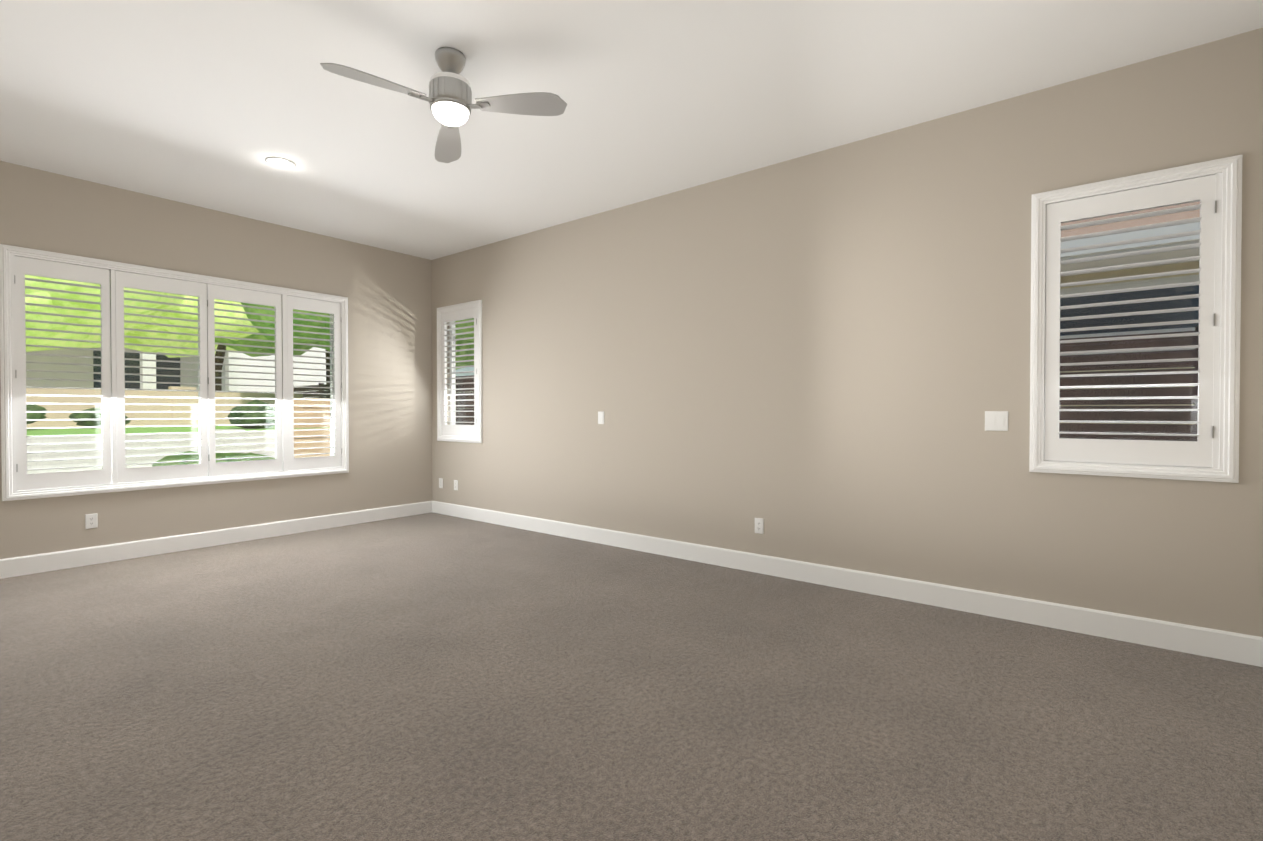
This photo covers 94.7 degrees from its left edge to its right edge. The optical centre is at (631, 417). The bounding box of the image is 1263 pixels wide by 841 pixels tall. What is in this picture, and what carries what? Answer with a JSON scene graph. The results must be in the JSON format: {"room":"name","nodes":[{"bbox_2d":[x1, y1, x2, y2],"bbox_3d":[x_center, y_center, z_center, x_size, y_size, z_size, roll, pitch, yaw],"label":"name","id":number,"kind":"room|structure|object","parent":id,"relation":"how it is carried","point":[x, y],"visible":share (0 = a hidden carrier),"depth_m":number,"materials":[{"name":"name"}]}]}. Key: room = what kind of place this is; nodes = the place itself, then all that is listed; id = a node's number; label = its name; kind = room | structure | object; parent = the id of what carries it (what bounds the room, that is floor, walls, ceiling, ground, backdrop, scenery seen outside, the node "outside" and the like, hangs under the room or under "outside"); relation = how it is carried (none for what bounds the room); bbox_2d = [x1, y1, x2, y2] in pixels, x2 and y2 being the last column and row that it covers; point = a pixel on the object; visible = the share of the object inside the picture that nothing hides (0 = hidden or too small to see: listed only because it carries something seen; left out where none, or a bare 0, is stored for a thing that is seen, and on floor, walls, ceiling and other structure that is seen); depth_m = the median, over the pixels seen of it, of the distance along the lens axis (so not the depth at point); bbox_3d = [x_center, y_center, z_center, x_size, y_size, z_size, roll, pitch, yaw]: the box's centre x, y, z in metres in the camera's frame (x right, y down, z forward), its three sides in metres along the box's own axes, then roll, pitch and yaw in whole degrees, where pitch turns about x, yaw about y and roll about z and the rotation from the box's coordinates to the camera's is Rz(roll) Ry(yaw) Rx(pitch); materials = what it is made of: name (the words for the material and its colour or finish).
{"room":"empty bedroom","nodes":[
{"label":"empty bedroom","id":0,"kind":"room"},
{"bbox_2d":[0,161,431,558],"bbox_3d":[-3.903,-0.303,5.312,0.200,3.170,4.960,1,1,38],"label":"wall","id":1,"kind":"structure","parent":0,"point":[388,293],"depth_m":5.52,"materials":[{"name":"beige paint"}]},
{"bbox_2d":[85,513,97,528],"bbox_3d":[-4.308,0.824,4.639,0.009,0.116,0.072,1,1,38],"label":"electrical outlet","id":2,"kind":"object","parent":1,"relation":"attached to","point":[91,520],"visible":1,"depth_m":4.64,"materials":[{"name":"white plastic"}]},
{"bbox_2d":[0,244,348,500],"bbox_3d":[-3.841,-0.340,5.253,0.090,1.875,2.531,1,1,38],"label":"window shutter","id":3,"kind":"object","parent":1,"relation":"attached to","point":[17,264],"visible":1,"depth_m":4.92,"materials":[{"name":"white wood"}]},
{"bbox_2d":[25,271,333,473],"bbox_3d":[-3.939,-0.341,5.330,0.050,1.751,2.407,1,1,38],"label":"window","id":4,"kind":"structure","parent":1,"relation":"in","point":[331,444],"depth_m":5.18,"materials":[{"name":"clear glass"}]},
{"bbox_2d":[0,501,431,578],"bbox_3d":[-3.818,1.092,5.262,0.015,0.140,4.560,1,1,38],"label":"baseboard","id":5,"kind":"structure","parent":1,"relation":"attached to","point":[34,564],"depth_m":5.14,"materials":[{"name":"white wood"}]},
{"bbox_2d":[0,512,1262,840],"bbox_3d":[-1.083,1.247,3.116,7.370,0.120,4.960,1,1,38],"label":"floor","id":6,"kind":"structure","parent":0,"point":[432,676],"depth_m":2.40,"materials":[{"name":"carpet"}]},
{"bbox_2d":[0,0,1262,259],"bbox_3d":[-1.083,-1.988,3.080,7.970,0.250,5.560,1,1,38],"label":"ceiling","id":7,"kind":"structure","parent":0,"point":[210,104],"depth_m":3.28,"materials":[{"name":"white paint"}]},
{"bbox_2d":[265,157,295,167],"bbox_3d":[-2.575,-1.873,4.269,0.194,0.006,0.194,1,1,38],"label":"recessed light","id":8,"kind":"object","parent":7,"relation":"in","point":[280,162],"visible":1,"depth_m":4.26,"materials":[{"name":"white"}]},
{"bbox_2d":[320,47,566,162],"bbox_3d":[-1.000,-1.687,2.890,1.062,0.348,0.981,1,1,38],"label":"fan","id":9,"kind":"object","parent":7,"relation":"hanging from","point":[449,99],"visible":1,"depth_m":2.93,"materials":[{"name":"silver metal"}]},
{"bbox_2d":[432,28,1262,636],"bbox_3d":[0.387,-0.299,4.971,6.970,3.170,0.200,1,1,38],"label":"wall","id":10,"kind":"structure","parent":0,"point":[822,358],"depth_m":3.90,"materials":[{"name":"beige paint"}]},
{"bbox_2d":[439,478,442,487],"bbox_3d":[-2.279,0.778,6.943,0.072,0.116,0.009,1,1,38],"label":"outlet","id":11,"kind":"object","parent":10,"relation":"attached to","point":[440,482],"visible":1,"depth_m":6.93,"materials":[{"name":"white plastic"}]},
{"bbox_2d":[454,480,457,489],"bbox_3d":[-2.044,0.780,6.758,0.072,0.116,0.009,1,1,38],"label":"outlet","id":12,"kind":"object","parent":10,"relation":"attached to","point":[455,484],"visible":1,"depth_m":6.75,"materials":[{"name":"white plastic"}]},
{"bbox_2d":[437,300,482,442],"bbox_3d":[-1.973,-0.517,6.713,0.839,1.585,0.090,1,1,38],"label":"window shutter","id":13,"kind":"object","parent":10,"relation":"attached to","point":[462,433],"visible":1,"depth_m":6.69,"materials":[{"name":"white wood"}]},
{"bbox_2d":[449,320,473,424],"bbox_3d":[-1.896,-0.518,6.812,0.715,1.461,0.050,1,1,38],"label":"window","id":14,"kind":"structure","parent":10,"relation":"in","point":[452,408],"depth_m":6.99,"materials":[{"name":"clear glass"}]},
{"bbox_2d":[598,411,603,423],"bbox_3d":[-0.283,-0.002,5.365,0.072,0.116,0.012,1,1,38],"label":"light switch","id":15,"kind":"object","parent":10,"relation":"attached to","point":[600,417],"visible":1,"depth_m":5.36,"materials":[{"name":"white plastic"}]},
{"bbox_2d":[755,518,763,533],"bbox_3d":[0.964,0.816,4.398,0.072,0.116,0.009,1,1,38],"label":"electrical outlet","id":16,"kind":"object","parent":10,"relation":"attached to","point":[759,525],"visible":1,"depth_m":4.39,"materials":[{"name":"white plastic"}]},
{"bbox_2d":[432,501,1262,666],"bbox_3d":[0.321,1.097,4.902,6.970,0.140,0.015,1,1,38],"label":"baseboard","id":17,"kind":"structure","parent":10,"relation":"attached to","point":[1222,645],"depth_m":3.65,"materials":[{"name":"white wood"}]},
{"bbox_2d":[985,411,1007,430],"bbox_3d":[2.162,0.018,3.447,0.118,0.116,0.012,1,1,38],"label":"double light switch","id":18,"kind":"object","parent":10,"relation":"attached to","point":[996,420],"visible":1,"depth_m":3.45,"materials":[{"name":"white plastic"}]},
{"bbox_2d":[1059,202,1199,440],"bbox_3d":[2.712,-0.482,3.195,0.715,1.461,0.050,1,1,38],"label":"glazing","id":19,"kind":"object","parent":10,"relation":"in","point":[1130,331],"visible":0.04,"depth_m":3.18,"materials":[{"name":"clear glass"}]},
{"bbox_2d":[1029,154,1242,482],"bbox_3d":[2.635,-0.481,3.097,0.839,1.585,0.090,1,1,38],"label":"window shutter","id":20,"kind":"object","parent":10,"relation":"attached to","point":[1214,188],"visible":1,"depth_m":3.02,"materials":[{"name":"white wood"}]},
{"label":"outside","id":21,"kind":"structure","parent":0,"visible":0},
{"bbox_3d":[-5.419,1.350,16.908,110.000,0.400,100.000,1,1,38],"label":"ground","id":22,"kind":"structure","parent":21,"visible":0},
{"bbox_2d":[26,386,302,427],"bbox_3d":[-18.015,0.376,2.280,0.228,1.880,31.450,1,1,38],"label":"fence","id":23,"kind":"object","parent":22,"relation":"on","point":[46,391],"depth_m":12.20,"materials":[{"name":"beige wood"}]},
{"bbox_2d":[27,429,329,473],"bbox_3d":[-13.409,0.817,-1.331,0.338,1.080,31.450,1,1,38],"label":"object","id":24,"kind":"object","parent":22,"relation":"on","point":[69,463],"depth_m":7.44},
{"bbox_2d":[27,426,329,435],"bbox_3d":[-15.746,0.826,0.504,5.600,1.020,31.450,1,1,38],"label":"lawn","id":25,"kind":"structure","parent":22,"relation":"on","point":[127,430],"depth_m":9.79,"materials":[{"name":"green plant"}]},
{"bbox_2d":[26,404,46,423],"bbox_3d":[-10.604,-0.033,9.561,1.259,0.488,1.444,1,1,38],"label":"bush","id":26,"kind":"object","parent":25,"relation":"on","point":[33,415],"depth_m":9.82,"materials":[{"name":"green plant"}]},
{"bbox_2d":[69,406,130,426],"bbox_3d":[-9.918,-0.016,10.890,0.879,0.423,0.845,1,1,38],"label":"bush","id":27,"kind":"object","parent":25,"relation":"on","point":[92,423],"depth_m":10.65,"materials":[{"name":"green plant"}]},
{"bbox_2d":[227,400,274,428],"bbox_3d":[-7.064,-0.077,10.947,0.863,0.543,0.875,1,1,38],"label":"bush","id":28,"kind":"object","parent":25,"relation":"on","point":[250,414],"depth_m":10.68,"materials":[{"name":"green plant"}]},
{"bbox_2d":[152,451,274,465],"bbox_3d":[-5.100,0.829,7.322,1.522,0.854,1.468,1,1,38],"label":"bush","id":29,"kind":"object","parent":22,"relation":"on","point":[222,456],"depth_m":7.00,"materials":[{"name":"green plant"}]},
{"bbox_2d":[215,332,329,396],"bbox_3d":[-9.308,-2.438,18.095,7.241,7.120,7.098,1,1,38],"label":"tree","id":30,"kind":"object","parent":22,"relation":"on","point":[261,343],"depth_m":15.93,"materials":[{"name":"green plant"}]},
{"bbox_2d":[293,389,329,457],"bbox_3d":[-4.223,0.301,9.665,0.110,1.858,2.790,1,1,38],"label":"fence","id":31,"kind":"object","parent":22,"relation":"on","point":[315,426],"depth_m":8.79,"materials":[{"name":"beige wood"}]},
{"bbox_2d":[241,303,473,369],"bbox_3d":[-5.807,-1.694,13.986,5.365,5.708,5.675,1,1,38],"label":"tree","id":32,"kind":"object","parent":22,"relation":"on","point":[271,325],"depth_m":12.52,"materials":[{"name":"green plant"}]},
{"bbox_2d":[293,325,1198,440],"bbox_3d":[0.533,0.231,7.958,24.490,2.038,0.110,1,1,38],"label":"fence","id":33,"kind":"object","parent":22,"relation":"on","point":[1071,381],"depth_m":4.99,"materials":[{"name":"brown wood"}]},
{"bbox_2d":[1059,201,1199,423],"bbox_3d":[9.359,-1.430,9.790,23.000,5.318,10.300,1,1,38],"label":"neighbor house","id":34,"kind":"structure","parent":22,"relation":"on","point":[1122,296],"depth_m":6.77,"materials":[{"name":"beige"}]},
{"bbox_3d":[-29.512,0.554,11.306,29.000,1.320,31.450,1,1,38],"label":"garden","id":35,"kind":"object","parent":22,"relation":"on","visible":0},
{"bbox_2d":[25,275,184,351],"bbox_3d":[-13.099,-2.462,12.355,7.487,4.664,7.391,1,1,38],"label":"tree","id":36,"kind":"object","parent":35,"relation":"on","point":[76,320],"depth_m":10.96,"materials":[{"name":"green plant"}]},
{"bbox_2d":[26,347,325,397],"bbox_3d":[-22.280,-4.429,22.004,12.500,8.398,24.700,1,1,38],"label":"neighbor house","id":37,"kind":"structure","parent":35,"relation":"on","point":[32,366],"depth_m":21.67,"materials":[{"name":"painted stucco"},{"name":"dark glass"}]},
{"bbox_2d":[124,295,258,390],"bbox_3d":[-11.979,-2.580,16.376,6.202,4.799,6.521,1,1,38],"label":"tree","id":38,"kind":"object","parent":35,"relation":"on","point":[193,338],"depth_m":14.66,"materials":[{"name":"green plant"}]}
]}

